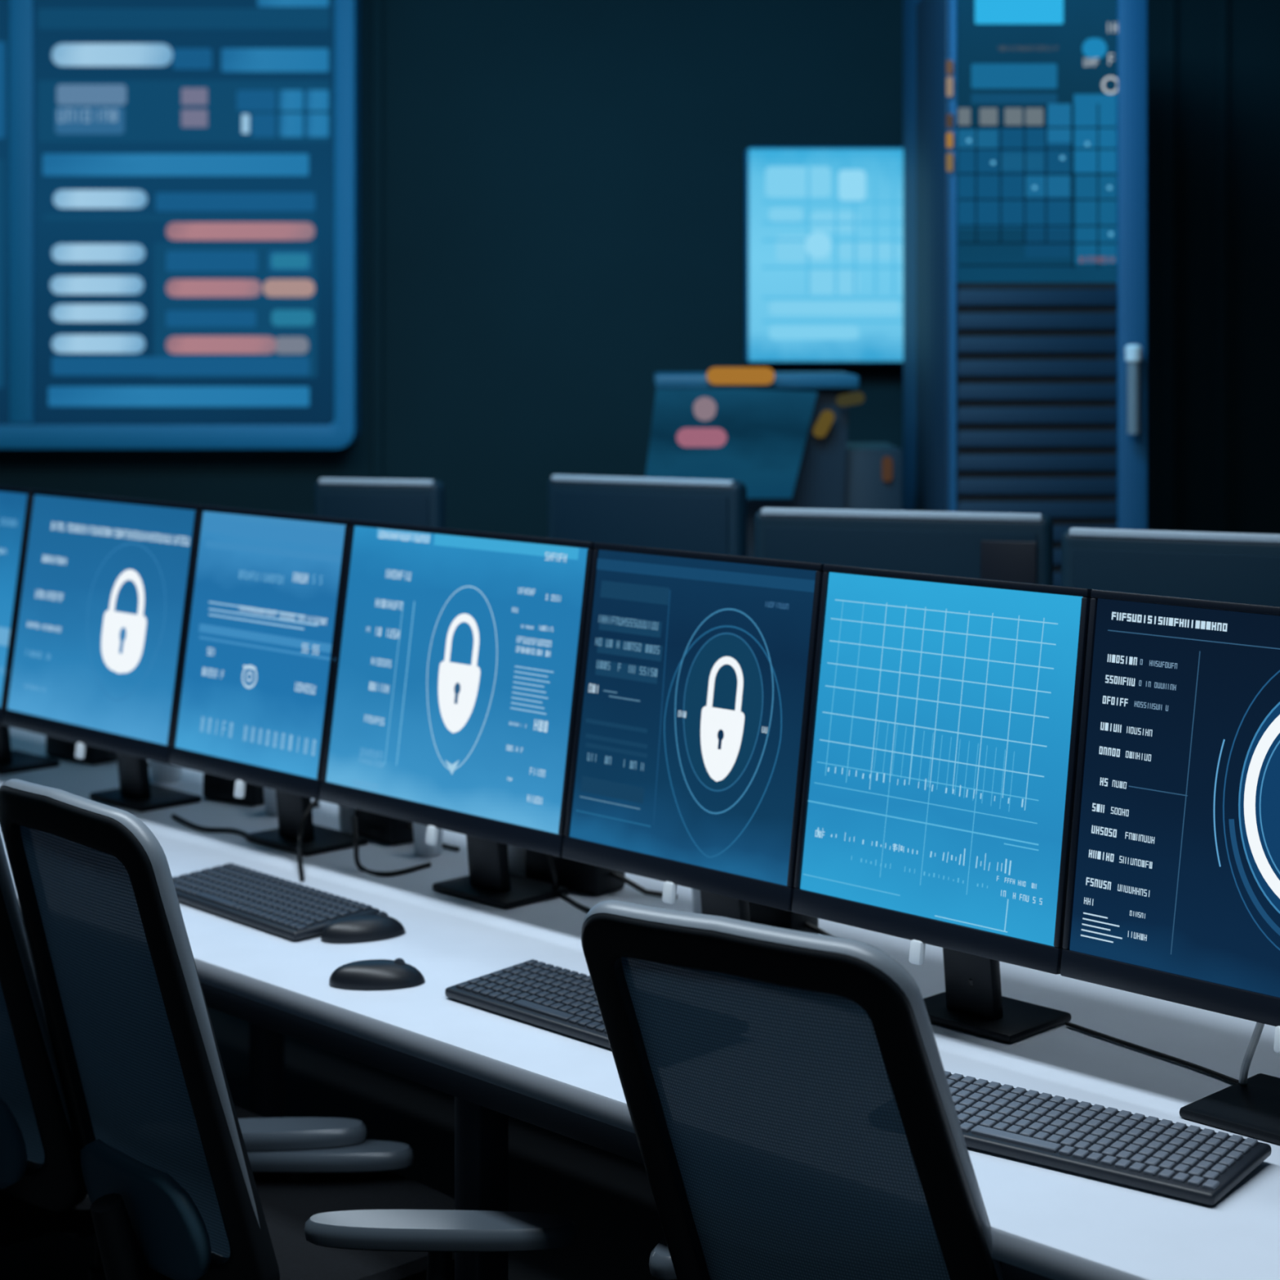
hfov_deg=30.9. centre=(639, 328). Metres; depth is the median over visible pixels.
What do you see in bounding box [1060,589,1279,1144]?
desktop monitor
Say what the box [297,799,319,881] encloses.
cable
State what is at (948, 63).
indicator light
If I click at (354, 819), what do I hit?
cable
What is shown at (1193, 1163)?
keyboard
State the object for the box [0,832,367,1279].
office chair
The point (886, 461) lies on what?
lamp
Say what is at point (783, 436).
control console
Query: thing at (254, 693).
desktop monitor
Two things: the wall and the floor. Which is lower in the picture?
the floor
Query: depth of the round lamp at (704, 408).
5.16 m
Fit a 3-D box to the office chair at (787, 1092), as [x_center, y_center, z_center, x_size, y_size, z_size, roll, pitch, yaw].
[0.269,1.069,2.442,0.542,1.041,0.724,0,0,34]
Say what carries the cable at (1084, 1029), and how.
on the desk
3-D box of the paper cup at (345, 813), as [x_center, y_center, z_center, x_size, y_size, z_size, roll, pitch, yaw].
[-0.486,0.800,3.900,0.052,0.100,0.052,0,0,0]
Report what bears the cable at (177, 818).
on the desk
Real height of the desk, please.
0.740 m
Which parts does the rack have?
panel, door, louver panel, display panel, handle knob, door handle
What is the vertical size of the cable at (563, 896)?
0.077 m
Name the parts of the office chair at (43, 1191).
panel, edge trim, backrest frame, seat, armrest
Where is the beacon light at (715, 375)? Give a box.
[706,367,774,384]
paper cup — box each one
[150,760,182,783]
[263,786,277,815]
[337,804,355,833]
[412,822,443,856]
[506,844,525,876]
[691,888,702,914]
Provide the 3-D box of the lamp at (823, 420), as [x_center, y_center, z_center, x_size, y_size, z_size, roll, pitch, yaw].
[0.413,0.215,5.195,0.050,0.063,0.032,0,0,33]
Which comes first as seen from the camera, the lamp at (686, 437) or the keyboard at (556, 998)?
the keyboard at (556, 998)
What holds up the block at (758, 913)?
on the desk
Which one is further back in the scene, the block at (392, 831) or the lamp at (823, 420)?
the lamp at (823, 420)
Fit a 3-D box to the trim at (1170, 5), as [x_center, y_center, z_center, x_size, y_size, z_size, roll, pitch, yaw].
[1.470,0.090,6.410,0.030,3.000,0.020,0,0,0]
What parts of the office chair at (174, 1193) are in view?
panel, edge trim, backrest frame, armrest, seat, armrest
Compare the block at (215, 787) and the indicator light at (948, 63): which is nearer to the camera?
the block at (215, 787)
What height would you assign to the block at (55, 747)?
0.060 m
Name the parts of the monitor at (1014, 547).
panel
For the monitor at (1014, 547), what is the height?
0.548 m
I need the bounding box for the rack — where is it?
[903,0,1147,586]
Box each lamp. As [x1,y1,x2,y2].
[676,427,726,447]
[693,396,716,421]
[813,409,834,437]
[835,391,864,406]
[881,456,892,481]
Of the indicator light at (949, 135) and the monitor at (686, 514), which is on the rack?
the indicator light at (949, 135)
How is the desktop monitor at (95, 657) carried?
on the desk
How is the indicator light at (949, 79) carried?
attached to the rack
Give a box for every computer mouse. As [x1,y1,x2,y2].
[320,911,405,943]
[328,957,425,990]
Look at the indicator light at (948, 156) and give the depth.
4.88 m
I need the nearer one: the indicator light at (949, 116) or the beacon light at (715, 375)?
the indicator light at (949, 116)
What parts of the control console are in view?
display panel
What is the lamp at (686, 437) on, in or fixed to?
attached to the control console
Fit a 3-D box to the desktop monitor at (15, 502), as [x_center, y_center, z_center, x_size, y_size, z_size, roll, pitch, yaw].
[-1.255,0.575,4.474,0.206,0.551,0.414,0,0,-45]
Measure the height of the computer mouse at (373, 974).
0.030 m
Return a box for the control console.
[644,367,902,556]
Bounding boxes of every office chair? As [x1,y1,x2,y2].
[0,778,577,1279]
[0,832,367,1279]
[581,899,1003,1279]
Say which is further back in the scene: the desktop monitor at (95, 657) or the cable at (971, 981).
the desktop monitor at (95, 657)
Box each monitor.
[0,485,59,774]
[1,488,201,812]
[168,505,368,856]
[314,477,445,528]
[319,519,595,909]
[547,474,746,556]
[561,542,824,922]
[754,507,1053,585]
[791,564,1092,1043]
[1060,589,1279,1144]
[1061,527,1279,606]
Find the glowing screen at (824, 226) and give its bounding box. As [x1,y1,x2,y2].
[744,146,903,363]
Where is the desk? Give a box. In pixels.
[0,726,1279,1279]
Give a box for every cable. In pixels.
[171,813,248,837]
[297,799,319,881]
[351,815,431,876]
[546,853,591,912]
[968,978,973,986]
[1065,1021,1239,1084]
[1239,1022,1264,1084]
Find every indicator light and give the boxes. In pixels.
[946,60,952,74]
[946,76,952,96]
[946,113,952,127]
[946,132,952,147]
[946,153,952,171]
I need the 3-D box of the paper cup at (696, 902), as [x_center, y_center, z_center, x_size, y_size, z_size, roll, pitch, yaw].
[0.097,0.800,3.303,0.052,0.100,0.052,0,0,0]
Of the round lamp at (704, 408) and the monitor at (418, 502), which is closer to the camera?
the monitor at (418, 502)
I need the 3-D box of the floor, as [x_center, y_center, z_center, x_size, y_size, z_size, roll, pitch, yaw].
[-0.200,1.640,2.610,6.400,0.100,7.620,0,0,0]
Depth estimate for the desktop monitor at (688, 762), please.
3.06 m
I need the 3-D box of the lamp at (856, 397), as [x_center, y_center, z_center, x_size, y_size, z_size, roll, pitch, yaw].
[0.471,0.159,5.180,0.064,0.033,0.028,0,0,0]
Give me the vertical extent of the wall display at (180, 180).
1.524 m
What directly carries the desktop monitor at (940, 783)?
on the desk
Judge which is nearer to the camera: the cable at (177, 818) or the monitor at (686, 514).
the cable at (177, 818)
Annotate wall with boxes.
[0,0,1279,537]
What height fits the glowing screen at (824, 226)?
0.590 m
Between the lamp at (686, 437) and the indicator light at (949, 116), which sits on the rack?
the indicator light at (949, 116)
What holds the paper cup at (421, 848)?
on the desk
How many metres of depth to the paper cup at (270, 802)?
4.04 m
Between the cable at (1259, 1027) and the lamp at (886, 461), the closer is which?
the cable at (1259, 1027)
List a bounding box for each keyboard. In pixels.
[172,862,380,940]
[444,959,610,1048]
[944,1071,1271,1205]
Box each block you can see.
[45,735,150,766]
[203,773,319,807]
[355,808,459,851]
[525,848,677,899]
[748,902,832,936]
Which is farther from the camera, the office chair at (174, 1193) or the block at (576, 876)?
the block at (576, 876)
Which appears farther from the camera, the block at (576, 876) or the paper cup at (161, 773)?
the paper cup at (161, 773)
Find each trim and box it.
[371,0,382,479]
[1164,0,1176,530]
[1216,0,1228,532]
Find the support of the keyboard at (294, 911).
on the desk
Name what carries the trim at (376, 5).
attached to the wall
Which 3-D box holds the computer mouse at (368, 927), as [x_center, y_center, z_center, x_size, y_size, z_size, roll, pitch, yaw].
[-0.386,0.834,3.233,0.124,0.030,0.066,0,0,-28]
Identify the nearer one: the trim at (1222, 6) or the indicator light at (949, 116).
the indicator light at (949, 116)
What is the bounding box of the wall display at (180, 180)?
[0,0,359,448]
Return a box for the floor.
[0,1007,664,1279]
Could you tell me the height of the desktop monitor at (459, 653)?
0.551 m
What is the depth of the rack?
4.90 m
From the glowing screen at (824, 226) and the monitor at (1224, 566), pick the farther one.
the glowing screen at (824, 226)

